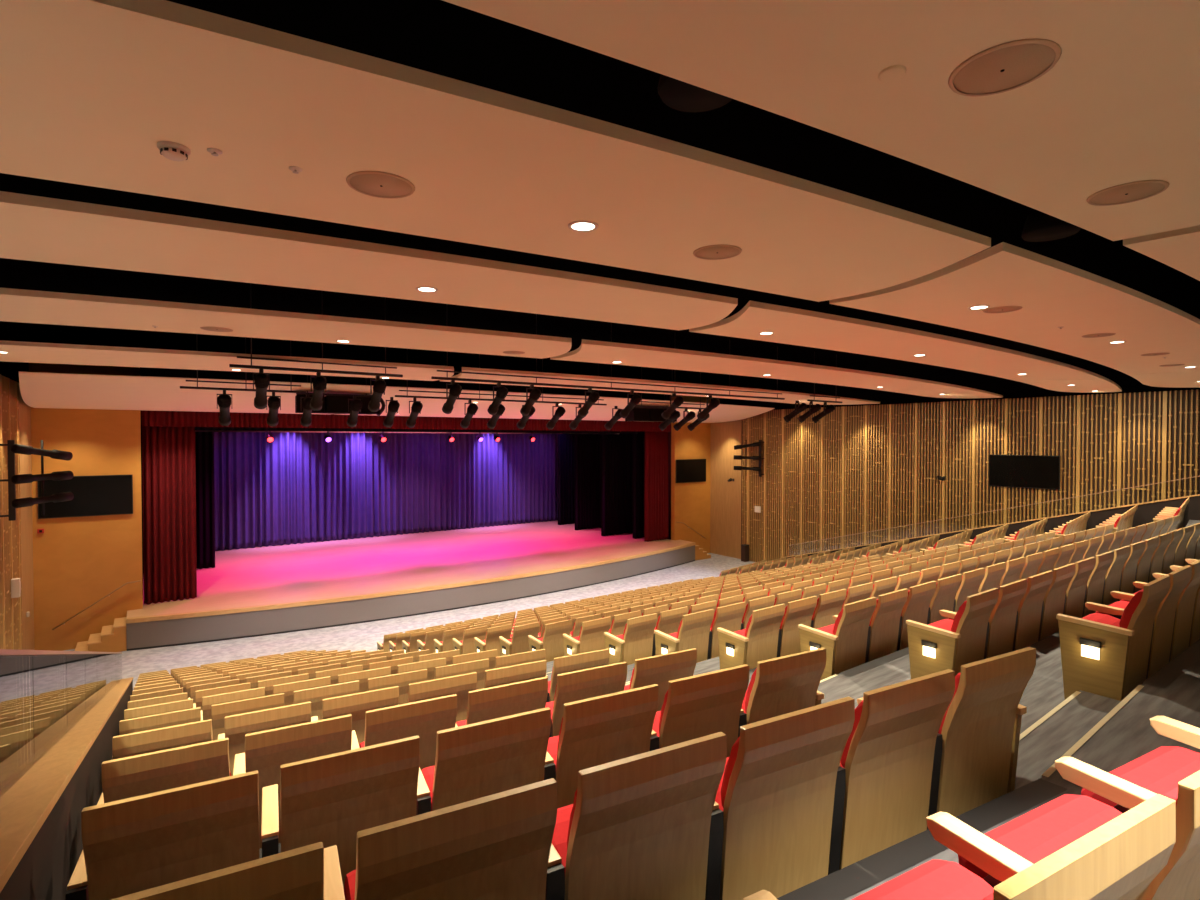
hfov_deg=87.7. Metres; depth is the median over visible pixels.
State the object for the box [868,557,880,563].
seat
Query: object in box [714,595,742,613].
seat
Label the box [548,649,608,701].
seat
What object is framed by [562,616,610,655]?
seat
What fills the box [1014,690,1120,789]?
step
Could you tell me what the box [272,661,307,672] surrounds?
seat
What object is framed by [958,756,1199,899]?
seat
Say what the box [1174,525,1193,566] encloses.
seat
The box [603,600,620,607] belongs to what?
seat
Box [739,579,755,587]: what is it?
seat
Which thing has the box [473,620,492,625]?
seat
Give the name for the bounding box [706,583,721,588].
seat
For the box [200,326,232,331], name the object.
ceiling speaker
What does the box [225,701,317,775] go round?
seat
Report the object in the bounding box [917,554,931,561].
seat
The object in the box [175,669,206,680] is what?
seat
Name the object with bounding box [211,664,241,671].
seat
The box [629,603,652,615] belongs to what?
seat
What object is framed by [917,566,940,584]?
seat
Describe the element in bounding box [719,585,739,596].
seat
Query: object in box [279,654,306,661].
seat
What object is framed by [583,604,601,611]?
seat
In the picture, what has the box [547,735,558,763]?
seat cushion
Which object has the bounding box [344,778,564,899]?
seat
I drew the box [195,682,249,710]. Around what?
seat
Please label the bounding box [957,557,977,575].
seat
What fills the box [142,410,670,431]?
valance
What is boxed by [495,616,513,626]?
seat
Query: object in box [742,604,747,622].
cushion
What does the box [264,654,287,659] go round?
seat
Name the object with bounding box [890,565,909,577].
seat
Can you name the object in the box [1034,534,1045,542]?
seat
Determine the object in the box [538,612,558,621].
seat
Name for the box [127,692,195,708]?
seat
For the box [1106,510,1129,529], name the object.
seat
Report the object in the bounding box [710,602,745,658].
seat
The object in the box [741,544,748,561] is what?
box
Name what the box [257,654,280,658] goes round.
seat
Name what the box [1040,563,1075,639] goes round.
seat
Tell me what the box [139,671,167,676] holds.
seat
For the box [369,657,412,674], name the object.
seat
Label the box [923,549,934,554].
seat
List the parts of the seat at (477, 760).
armrest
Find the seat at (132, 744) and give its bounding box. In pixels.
[112,719,224,759]
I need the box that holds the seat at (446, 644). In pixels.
[434,627,465,652]
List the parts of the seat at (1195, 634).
armrest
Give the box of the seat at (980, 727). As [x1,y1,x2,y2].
[937,647,1035,816]
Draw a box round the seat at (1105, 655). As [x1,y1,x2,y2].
[1056,575,1169,700]
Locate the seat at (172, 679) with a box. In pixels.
[135,678,173,686]
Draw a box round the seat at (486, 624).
[469,623,489,628]
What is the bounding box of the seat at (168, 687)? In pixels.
[132,684,179,694]
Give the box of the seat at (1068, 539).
[1060,533,1073,546]
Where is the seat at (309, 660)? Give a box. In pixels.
[300,655,330,663]
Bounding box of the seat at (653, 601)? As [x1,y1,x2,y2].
[642,598,661,606]
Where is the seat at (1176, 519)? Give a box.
[1167,515,1179,532]
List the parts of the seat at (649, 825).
armrest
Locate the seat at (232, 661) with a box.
[229,657,253,662]
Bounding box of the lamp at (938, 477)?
[937,475,945,480]
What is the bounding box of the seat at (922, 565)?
[909,561,926,572]
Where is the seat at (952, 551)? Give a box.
[945,548,957,555]
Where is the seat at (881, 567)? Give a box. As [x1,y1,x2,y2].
[869,564,885,574]
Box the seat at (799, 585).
[791,580,812,590]
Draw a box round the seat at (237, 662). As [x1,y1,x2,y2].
[234,658,259,663]
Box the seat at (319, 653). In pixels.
[311,650,337,656]
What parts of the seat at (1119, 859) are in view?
armrest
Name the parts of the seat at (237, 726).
armrest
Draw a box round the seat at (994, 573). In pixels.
[978,562,1005,592]
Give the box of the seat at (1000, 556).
[992,549,1009,564]
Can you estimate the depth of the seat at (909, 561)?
12.02 m
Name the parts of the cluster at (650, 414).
frame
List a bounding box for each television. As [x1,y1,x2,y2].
[37,474,132,518]
[676,459,705,482]
[989,454,1060,489]
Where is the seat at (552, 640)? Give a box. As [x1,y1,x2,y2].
[528,619,571,661]
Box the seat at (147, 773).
[97,738,245,804]
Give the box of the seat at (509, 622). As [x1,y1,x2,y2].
[490,621,512,633]
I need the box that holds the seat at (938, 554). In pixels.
[931,551,944,558]
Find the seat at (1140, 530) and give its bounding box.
[1130,524,1145,544]
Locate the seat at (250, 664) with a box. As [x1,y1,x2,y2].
[246,659,274,666]
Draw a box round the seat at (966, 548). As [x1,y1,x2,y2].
[958,545,969,553]
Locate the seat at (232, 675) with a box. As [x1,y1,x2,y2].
[228,667,265,679]
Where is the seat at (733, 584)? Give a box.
[721,582,738,590]
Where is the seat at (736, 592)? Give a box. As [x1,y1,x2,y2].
[717,589,740,603]
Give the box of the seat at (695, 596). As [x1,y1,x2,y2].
[677,594,698,603]
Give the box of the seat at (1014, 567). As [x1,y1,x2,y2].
[999,557,1025,585]
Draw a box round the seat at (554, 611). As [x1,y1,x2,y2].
[537,610,555,618]
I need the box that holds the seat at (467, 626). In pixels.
[450,624,470,629]
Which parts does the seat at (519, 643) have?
panel, armrest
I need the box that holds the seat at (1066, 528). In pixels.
[1045,521,1071,537]
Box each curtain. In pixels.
[141,420,644,433]
[142,426,196,603]
[195,432,214,568]
[214,432,557,550]
[558,434,574,524]
[575,434,600,529]
[601,433,632,535]
[633,434,644,538]
[644,431,667,541]
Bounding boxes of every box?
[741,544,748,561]
[754,506,760,512]
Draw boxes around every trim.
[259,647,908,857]
[820,674,836,682]
[1019,691,1080,740]
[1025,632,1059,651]
[1042,685,1143,776]
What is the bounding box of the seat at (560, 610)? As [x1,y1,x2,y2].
[558,606,575,613]
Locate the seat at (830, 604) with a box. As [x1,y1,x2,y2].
[812,589,845,628]
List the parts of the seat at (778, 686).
panel, armrest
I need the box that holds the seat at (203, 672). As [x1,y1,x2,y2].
[177,670,211,683]
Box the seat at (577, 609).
[561,608,580,616]
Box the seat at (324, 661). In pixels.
[312,655,346,665]
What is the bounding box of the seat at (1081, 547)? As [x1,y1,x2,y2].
[1068,540,1088,563]
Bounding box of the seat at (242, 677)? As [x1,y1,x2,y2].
[236,669,277,683]
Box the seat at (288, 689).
[273,676,330,705]
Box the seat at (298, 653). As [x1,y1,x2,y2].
[292,650,315,655]
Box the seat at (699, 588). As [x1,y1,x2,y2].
[689,586,704,592]
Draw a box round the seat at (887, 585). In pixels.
[870,576,897,599]
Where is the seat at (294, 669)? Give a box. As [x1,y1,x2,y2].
[283,662,322,675]
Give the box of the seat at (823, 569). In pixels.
[810,568,825,574]
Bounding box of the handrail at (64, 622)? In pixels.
[52,580,140,629]
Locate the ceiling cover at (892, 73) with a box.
[878,65,905,81]
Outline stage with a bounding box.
[126,520,695,650]
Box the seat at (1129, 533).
[1119,527,1135,547]
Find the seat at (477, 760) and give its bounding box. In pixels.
[421,707,555,810]
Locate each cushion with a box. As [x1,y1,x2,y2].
[344,869,355,899]
[421,765,434,810]
[456,720,465,726]
[545,701,553,718]
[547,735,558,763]
[548,681,550,696]
[552,804,572,869]
[557,717,562,752]
[567,790,576,849]
[629,667,634,689]
[653,711,660,736]
[659,691,667,734]
[668,632,676,637]
[677,620,681,638]
[711,611,716,630]
[715,757,728,810]
[721,736,739,807]
[734,629,745,636]
[741,691,746,713]
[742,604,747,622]
[745,615,751,636]
[745,668,756,712]
[780,605,787,628]
[818,624,833,633]
[833,609,842,634]
[841,700,862,767]
[852,859,993,899]
[928,619,952,630]
[938,672,960,733]
[951,601,966,632]
[958,794,1122,878]
[982,893,992,899]
[1081,613,1120,626]
[1081,746,1199,806]
[1095,601,1128,614]
[1119,589,1142,628]
[1163,787,1177,805]
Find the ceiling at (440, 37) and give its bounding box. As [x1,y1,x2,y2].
[0,0,1199,386]
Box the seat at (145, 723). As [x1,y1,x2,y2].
[112,707,212,759]
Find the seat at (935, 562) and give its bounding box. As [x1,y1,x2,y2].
[926,557,942,568]
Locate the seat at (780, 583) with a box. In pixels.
[763,581,782,591]
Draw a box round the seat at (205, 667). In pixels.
[204,662,230,668]
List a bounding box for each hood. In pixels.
[726,643,734,648]
[809,641,820,648]
[921,640,936,648]
[1079,638,1100,647]
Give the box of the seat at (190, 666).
[171,666,196,675]
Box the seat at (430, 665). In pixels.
[397,657,445,680]
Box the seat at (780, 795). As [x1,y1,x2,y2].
[715,697,854,899]
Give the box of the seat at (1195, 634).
[1153,573,1199,645]
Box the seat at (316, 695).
[294,680,358,719]
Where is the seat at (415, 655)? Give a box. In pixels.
[392,649,428,662]
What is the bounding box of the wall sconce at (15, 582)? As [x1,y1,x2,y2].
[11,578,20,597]
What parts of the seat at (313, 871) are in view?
armrest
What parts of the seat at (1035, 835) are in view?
armrest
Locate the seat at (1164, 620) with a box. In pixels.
[1095,565,1191,677]
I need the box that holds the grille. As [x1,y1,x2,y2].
[1084,334,1113,336]
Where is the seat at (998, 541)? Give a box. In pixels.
[993,538,1003,544]
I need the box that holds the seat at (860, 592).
[841,582,872,609]
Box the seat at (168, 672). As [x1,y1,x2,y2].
[138,672,168,678]
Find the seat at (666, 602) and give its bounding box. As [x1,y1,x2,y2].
[654,598,676,609]
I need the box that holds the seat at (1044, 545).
[1036,539,1050,552]
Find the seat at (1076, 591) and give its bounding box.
[1065,557,1095,617]
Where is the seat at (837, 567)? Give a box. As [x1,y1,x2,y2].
[826,565,839,570]
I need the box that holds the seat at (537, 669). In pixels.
[484,660,548,702]
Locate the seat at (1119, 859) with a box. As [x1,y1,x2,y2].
[852,794,1175,899]
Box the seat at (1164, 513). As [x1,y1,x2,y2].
[1159,502,1185,528]
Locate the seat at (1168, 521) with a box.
[1159,517,1172,534]
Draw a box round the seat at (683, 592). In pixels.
[670,590,687,595]
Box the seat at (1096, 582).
[1084,551,1113,616]
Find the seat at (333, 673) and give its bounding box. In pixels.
[315,665,362,684]
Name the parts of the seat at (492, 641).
panel, armrest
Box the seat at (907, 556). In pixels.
[897,554,909,561]
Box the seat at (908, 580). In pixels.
[894,571,919,590]
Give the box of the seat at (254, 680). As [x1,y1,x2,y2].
[246,671,291,688]
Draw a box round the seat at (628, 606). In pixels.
[619,602,639,612]
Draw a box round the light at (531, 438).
[529,433,534,441]
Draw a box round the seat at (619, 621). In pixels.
[608,610,640,635]
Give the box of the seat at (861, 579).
[847,573,870,590]
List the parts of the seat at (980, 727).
panel, armrest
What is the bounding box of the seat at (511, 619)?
[493,618,512,629]
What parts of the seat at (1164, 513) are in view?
armrest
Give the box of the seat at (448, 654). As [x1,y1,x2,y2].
[418,649,459,664]
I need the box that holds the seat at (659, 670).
[624,648,696,711]
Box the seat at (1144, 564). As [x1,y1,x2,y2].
[1134,536,1158,592]
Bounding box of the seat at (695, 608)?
[688,600,716,613]
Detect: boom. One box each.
[0,440,73,520]
[734,440,763,476]
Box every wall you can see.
[0,322,28,382]
[0,374,33,649]
[0,677,133,899]
[29,363,142,650]
[140,367,664,419]
[140,410,143,571]
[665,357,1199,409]
[668,390,1199,561]
[671,395,710,552]
[787,494,1199,558]
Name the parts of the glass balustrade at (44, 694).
glass pane, glass pane, rail, glass pane, glass pane, glass pane, glass pane, glass pane, glass pane, glass pane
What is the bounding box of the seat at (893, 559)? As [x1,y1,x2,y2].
[883,557,896,564]
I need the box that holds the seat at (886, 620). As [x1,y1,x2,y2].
[868,588,907,661]
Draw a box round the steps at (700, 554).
[695,545,710,560]
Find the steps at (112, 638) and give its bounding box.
[75,617,126,651]
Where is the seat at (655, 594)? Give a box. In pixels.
[642,593,657,599]
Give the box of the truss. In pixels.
[195,430,618,433]
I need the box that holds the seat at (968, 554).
[958,550,972,562]
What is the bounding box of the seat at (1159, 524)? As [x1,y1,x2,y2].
[1150,519,1163,537]
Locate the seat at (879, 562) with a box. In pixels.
[869,560,882,568]
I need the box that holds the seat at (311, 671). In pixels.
[298,663,340,679]
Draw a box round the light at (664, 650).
[662,648,667,653]
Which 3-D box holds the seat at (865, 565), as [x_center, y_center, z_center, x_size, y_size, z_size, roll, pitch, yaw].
[5.290,2.783,13.074,0.555,0.860,0.463,-1,1,-36]
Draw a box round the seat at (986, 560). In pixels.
[975,553,994,569]
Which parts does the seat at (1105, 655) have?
panel, armrest, armrest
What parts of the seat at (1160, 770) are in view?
armrest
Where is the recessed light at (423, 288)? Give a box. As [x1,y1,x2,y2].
[416,286,437,291]
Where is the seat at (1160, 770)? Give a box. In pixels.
[1081,716,1199,806]
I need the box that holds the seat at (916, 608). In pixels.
[900,581,935,649]
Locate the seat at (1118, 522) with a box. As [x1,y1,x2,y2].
[1096,514,1123,532]
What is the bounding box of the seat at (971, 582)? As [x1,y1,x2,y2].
[955,568,984,612]
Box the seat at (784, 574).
[772,573,786,579]
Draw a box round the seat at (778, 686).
[741,648,825,723]
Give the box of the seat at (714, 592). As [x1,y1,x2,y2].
[699,590,719,597]
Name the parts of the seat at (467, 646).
panel, armrest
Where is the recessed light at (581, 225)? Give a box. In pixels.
[568,220,598,231]
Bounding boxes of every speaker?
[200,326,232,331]
[346,171,414,198]
[503,351,524,353]
[657,74,732,111]
[693,244,741,259]
[948,38,1061,95]
[983,306,1022,312]
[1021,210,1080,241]
[1082,333,1115,337]
[1087,180,1168,205]
[1141,353,1169,355]
[1160,364,1184,366]
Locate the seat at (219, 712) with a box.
[211,693,283,739]
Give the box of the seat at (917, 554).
[910,552,922,557]
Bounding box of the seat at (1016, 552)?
[1006,546,1024,563]
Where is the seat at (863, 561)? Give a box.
[854,560,867,565]
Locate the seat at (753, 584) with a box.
[740,582,758,592]
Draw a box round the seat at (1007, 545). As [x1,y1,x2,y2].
[999,541,1011,550]
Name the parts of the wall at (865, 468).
flat panel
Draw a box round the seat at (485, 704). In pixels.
[456,677,551,737]
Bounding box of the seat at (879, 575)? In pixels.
[870,569,890,583]
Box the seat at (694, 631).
[654,609,713,662]
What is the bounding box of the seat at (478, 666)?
[434,658,488,689]
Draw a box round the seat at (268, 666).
[262,660,294,669]
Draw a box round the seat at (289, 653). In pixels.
[284,650,306,654]
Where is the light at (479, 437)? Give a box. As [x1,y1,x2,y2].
[477,432,482,441]
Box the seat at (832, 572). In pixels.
[820,569,836,576]
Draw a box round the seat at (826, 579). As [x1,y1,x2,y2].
[812,575,832,585]
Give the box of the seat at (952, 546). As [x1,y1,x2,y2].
[947,544,957,549]
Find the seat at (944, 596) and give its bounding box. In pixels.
[929,574,961,623]
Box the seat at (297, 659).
[289,655,317,662]
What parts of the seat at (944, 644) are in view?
panel, armrest, armrest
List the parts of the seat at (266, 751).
armrest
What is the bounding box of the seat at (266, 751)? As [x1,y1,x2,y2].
[245,714,359,848]
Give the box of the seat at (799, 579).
[783,577,801,586]
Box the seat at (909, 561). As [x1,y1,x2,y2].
[902,557,916,565]
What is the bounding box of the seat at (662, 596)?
[652,593,668,600]
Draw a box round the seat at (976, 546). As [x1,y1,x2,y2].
[970,543,981,551]
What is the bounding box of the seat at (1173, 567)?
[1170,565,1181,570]
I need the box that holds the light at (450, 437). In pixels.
[448,432,454,441]
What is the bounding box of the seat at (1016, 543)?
[1011,539,1023,547]
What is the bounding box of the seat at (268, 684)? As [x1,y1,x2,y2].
[258,673,308,695]
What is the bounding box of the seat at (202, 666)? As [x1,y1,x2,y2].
[200,661,225,668]
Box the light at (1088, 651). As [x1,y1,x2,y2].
[1081,644,1099,659]
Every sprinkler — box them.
[207,148,222,155]
[289,166,301,173]
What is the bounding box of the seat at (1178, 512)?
[1153,506,1182,528]
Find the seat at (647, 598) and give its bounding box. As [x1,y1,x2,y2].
[632,597,649,604]
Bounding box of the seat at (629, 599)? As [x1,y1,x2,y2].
[623,596,639,603]
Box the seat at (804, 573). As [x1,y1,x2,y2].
[794,571,809,578]
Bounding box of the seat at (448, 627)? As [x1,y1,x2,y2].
[433,626,452,630]
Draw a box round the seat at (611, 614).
[602,608,627,628]
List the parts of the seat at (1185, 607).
armrest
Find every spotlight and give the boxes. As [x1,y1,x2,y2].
[217,390,231,425]
[253,369,269,408]
[266,392,280,425]
[300,394,314,426]
[310,372,326,410]
[347,395,361,426]
[368,376,386,411]
[383,397,399,427]
[406,398,422,427]
[442,380,461,413]
[460,400,477,428]
[487,383,507,414]
[487,404,504,428]
[517,402,534,428]
[520,385,541,415]
[546,404,564,429]
[569,404,587,429]
[578,388,599,416]
[604,406,621,429]
[620,391,641,417]
[658,411,679,430]
[661,393,683,419]
[673,409,694,430]
[687,409,708,430]
[697,395,719,419]
[783,401,806,422]
[798,401,820,422]
[812,402,834,422]
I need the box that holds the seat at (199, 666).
[172,666,199,677]
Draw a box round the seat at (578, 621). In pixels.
[570,614,600,637]
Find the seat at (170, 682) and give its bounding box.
[134,681,176,689]
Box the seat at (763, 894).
[742,890,777,899]
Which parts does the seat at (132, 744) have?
armrest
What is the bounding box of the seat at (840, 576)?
[832,571,851,581]
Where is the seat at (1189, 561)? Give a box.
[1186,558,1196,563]
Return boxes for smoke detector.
[157,141,190,160]
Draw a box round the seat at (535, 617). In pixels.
[511,616,536,632]
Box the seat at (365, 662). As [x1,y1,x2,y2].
[346,656,385,670]
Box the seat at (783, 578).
[777,575,793,582]
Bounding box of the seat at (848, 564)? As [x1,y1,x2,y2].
[840,562,853,567]
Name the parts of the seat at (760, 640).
panel, armrest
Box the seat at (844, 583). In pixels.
[825,578,849,592]
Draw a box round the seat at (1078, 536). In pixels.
[1072,531,1084,543]
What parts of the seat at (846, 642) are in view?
panel, armrest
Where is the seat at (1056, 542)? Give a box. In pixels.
[1048,536,1062,549]
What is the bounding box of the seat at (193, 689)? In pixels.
[190,679,238,702]
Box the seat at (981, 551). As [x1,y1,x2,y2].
[972,547,986,557]
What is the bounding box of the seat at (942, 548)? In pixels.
[935,547,946,552]
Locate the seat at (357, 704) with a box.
[322,686,398,743]
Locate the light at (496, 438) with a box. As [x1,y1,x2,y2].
[494,433,499,441]
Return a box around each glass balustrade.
[0,649,121,793]
[792,476,1199,544]
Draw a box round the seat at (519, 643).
[499,622,539,655]
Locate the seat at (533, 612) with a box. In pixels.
[513,612,533,625]
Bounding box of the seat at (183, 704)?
[124,699,202,720]
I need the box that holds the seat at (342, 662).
[328,656,364,667]
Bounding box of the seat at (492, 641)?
[474,624,511,656]
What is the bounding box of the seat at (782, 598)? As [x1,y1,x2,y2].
[774,589,801,607]
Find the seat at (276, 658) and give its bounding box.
[271,654,296,660]
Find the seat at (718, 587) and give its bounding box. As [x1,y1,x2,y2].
[703,586,720,592]
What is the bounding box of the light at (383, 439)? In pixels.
[379,432,386,441]
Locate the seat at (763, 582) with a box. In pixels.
[759,578,776,586]
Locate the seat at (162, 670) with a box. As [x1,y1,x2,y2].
[140,670,166,674]
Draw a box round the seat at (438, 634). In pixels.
[417,629,447,653]
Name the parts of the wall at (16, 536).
flat panel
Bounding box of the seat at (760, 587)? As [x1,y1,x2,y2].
[741,585,762,597]
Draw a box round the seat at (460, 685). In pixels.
[408,672,476,721]
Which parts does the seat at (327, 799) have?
armrest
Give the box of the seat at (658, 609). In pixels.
[642,605,667,626]
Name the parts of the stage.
baseboard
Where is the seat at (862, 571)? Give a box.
[850,567,869,579]
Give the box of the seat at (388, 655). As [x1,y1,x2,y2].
[370,650,404,660]
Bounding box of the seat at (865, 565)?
[852,563,868,572]
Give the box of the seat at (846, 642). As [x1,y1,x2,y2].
[798,597,875,680]
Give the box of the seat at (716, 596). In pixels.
[694,594,718,604]
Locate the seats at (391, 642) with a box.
[377,497,1189,651]
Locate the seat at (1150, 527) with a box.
[1140,522,1154,540]
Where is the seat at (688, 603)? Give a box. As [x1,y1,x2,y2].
[669,599,693,611]
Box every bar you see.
[180,334,305,393]
[229,283,402,376]
[395,354,606,404]
[431,304,784,399]
[635,367,704,408]
[807,352,841,402]
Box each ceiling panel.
[0,0,990,301]
[0,191,737,329]
[0,288,571,358]
[0,340,453,380]
[19,372,372,414]
[334,386,708,419]
[440,367,819,399]
[443,0,1199,240]
[550,339,958,390]
[599,404,774,422]
[689,300,1101,381]
[754,395,879,404]
[829,242,1199,374]
[889,386,1002,397]
[1023,376,1121,392]
[1123,225,1199,280]
[1129,371,1199,387]
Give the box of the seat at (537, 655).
[495,649,547,677]
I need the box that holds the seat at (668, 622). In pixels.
[655,606,687,655]
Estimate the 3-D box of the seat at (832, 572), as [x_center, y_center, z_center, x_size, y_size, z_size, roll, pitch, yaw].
[4.384,2.794,12.416,0.555,0.860,0.463,-1,1,-36]
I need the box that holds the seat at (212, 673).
[180,672,216,687]
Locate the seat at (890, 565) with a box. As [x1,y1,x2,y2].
[886,560,901,569]
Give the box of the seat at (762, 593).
[743,589,767,604]
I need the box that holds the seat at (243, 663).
[240,658,266,665]
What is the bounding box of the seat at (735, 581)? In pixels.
[721,580,737,588]
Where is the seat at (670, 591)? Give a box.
[659,590,674,595]
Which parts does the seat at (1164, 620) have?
armrest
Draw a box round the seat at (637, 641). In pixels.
[604,613,656,664]
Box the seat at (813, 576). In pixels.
[802,573,819,580]
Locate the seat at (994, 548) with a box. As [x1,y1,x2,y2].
[986,544,999,553]
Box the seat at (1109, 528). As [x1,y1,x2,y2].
[1103,524,1113,534]
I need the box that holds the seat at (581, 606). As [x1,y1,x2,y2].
[578,603,595,609]
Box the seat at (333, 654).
[322,650,350,656]
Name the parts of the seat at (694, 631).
panel, armrest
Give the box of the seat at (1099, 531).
[1093,526,1104,537]
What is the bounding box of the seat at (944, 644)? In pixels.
[906,588,998,678]
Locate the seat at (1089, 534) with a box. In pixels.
[1082,528,1094,540]
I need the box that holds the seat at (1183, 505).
[1157,504,1184,529]
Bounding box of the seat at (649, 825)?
[552,732,726,899]
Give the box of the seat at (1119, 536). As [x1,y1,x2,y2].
[1108,530,1124,551]
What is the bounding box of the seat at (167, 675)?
[137,674,170,680]
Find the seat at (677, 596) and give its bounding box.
[663,593,682,600]
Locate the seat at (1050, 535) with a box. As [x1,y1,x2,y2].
[1045,531,1055,539]
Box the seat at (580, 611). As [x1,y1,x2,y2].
[565,609,585,619]
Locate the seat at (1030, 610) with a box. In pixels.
[1015,570,1052,650]
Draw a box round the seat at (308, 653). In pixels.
[301,650,325,655]
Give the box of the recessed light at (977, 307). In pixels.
[968,305,989,309]
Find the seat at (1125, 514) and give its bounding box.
[1103,512,1126,530]
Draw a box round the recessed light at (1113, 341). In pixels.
[1108,341,1125,343]
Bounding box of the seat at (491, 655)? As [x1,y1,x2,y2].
[452,649,496,669]
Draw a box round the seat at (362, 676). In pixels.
[338,666,390,692]
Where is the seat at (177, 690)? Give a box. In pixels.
[130,688,189,700]
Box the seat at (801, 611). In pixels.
[780,596,816,656]
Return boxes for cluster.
[295,375,384,415]
[625,392,676,422]
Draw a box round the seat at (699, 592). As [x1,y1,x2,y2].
[683,590,701,596]
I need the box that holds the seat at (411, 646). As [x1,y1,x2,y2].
[402,630,430,652]
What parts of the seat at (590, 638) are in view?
panel, armrest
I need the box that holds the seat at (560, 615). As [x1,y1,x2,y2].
[538,614,562,632]
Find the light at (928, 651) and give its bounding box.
[923,646,935,657]
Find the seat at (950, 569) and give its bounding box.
[936,561,959,582]
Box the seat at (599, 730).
[547,684,658,808]
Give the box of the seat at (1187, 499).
[1163,499,1187,528]
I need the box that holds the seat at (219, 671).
[216,665,248,673]
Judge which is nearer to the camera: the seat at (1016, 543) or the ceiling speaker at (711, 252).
the ceiling speaker at (711, 252)
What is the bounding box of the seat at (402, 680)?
[368,669,426,704]
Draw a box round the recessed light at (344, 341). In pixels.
[336,340,350,342]
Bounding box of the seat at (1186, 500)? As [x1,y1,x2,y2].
[1161,500,1186,528]
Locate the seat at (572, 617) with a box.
[569,611,592,630]
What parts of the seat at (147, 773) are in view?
armrest, armrest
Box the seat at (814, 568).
[802,567,815,572]
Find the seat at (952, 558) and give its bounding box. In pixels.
[941,553,958,566]
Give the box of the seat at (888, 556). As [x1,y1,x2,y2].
[881,554,892,560]
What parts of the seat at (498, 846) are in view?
armrest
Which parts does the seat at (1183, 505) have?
armrest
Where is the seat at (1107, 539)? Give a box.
[1096,533,1113,554]
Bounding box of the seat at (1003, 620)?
[949,579,1026,658]
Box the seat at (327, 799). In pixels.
[280,735,430,888]
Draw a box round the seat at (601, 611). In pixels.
[594,606,616,617]
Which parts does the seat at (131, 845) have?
armrest, armrest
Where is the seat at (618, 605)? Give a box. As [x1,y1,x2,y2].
[610,601,629,609]
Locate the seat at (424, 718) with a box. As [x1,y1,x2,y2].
[359,694,457,769]
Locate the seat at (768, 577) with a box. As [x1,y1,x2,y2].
[756,576,771,583]
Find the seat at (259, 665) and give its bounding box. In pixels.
[253,660,283,667]
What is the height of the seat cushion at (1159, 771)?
0.172 m
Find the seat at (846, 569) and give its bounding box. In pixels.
[837,566,852,573]
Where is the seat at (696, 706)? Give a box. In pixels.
[653,664,748,756]
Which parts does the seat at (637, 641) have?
panel, armrest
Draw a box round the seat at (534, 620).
[510,619,537,636]
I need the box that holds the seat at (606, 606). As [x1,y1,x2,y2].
[588,605,608,614]
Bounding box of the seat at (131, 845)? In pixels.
[65,770,278,899]
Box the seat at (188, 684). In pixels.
[186,676,229,697]
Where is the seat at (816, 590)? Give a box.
[801,583,826,598]
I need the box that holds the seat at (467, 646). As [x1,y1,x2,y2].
[452,626,486,654]
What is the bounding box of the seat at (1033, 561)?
[1019,552,1042,580]
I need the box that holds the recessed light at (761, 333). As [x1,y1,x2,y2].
[758,332,773,334]
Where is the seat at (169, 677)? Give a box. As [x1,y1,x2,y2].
[136,676,177,683]
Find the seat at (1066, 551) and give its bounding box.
[1053,544,1074,568]
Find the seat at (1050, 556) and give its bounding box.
[1037,548,1059,573]
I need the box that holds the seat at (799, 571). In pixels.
[787,570,801,575]
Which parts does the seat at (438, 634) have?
panel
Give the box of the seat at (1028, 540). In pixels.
[1023,536,1034,545]
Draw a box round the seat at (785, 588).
[768,584,790,597]
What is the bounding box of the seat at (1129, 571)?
[1119,541,1145,600]
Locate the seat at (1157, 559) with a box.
[1149,532,1171,581]
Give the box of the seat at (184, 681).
[182,674,222,692]
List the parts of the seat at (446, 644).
panel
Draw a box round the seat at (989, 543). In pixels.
[982,541,992,547]
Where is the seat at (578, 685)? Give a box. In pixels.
[545,662,626,736]
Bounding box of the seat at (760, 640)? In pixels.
[717,604,784,669]
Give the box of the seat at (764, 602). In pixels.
[742,595,774,628]
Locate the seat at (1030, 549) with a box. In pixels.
[1022,542,1037,556]
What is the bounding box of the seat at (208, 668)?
[207,663,235,670]
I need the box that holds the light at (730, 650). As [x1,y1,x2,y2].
[727,647,733,655]
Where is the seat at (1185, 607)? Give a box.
[1120,559,1199,660]
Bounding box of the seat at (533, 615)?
[512,614,534,629]
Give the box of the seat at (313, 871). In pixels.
[111,842,344,899]
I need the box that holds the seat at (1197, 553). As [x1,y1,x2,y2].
[1195,536,1199,559]
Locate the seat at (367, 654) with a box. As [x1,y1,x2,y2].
[351,650,383,658]
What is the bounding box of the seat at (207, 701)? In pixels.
[202,687,264,719]
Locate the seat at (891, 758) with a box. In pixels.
[839,669,954,869]
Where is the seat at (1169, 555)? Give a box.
[1162,529,1183,574]
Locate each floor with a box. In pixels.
[64,553,754,690]
[546,520,1199,899]
[777,639,1199,899]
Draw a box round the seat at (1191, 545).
[1184,523,1199,565]
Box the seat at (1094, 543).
[1083,536,1101,559]
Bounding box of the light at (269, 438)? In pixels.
[266,431,273,442]
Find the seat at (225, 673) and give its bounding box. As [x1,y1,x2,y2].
[222,666,256,676]
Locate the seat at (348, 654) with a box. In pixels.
[336,650,365,657]
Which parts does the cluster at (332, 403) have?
frame, frame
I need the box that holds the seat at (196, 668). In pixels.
[173,668,202,680]
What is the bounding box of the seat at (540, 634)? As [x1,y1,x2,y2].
[538,616,566,637]
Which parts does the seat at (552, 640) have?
panel, armrest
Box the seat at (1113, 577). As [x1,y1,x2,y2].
[1103,546,1130,605]
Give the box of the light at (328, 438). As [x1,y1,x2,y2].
[324,431,331,442]

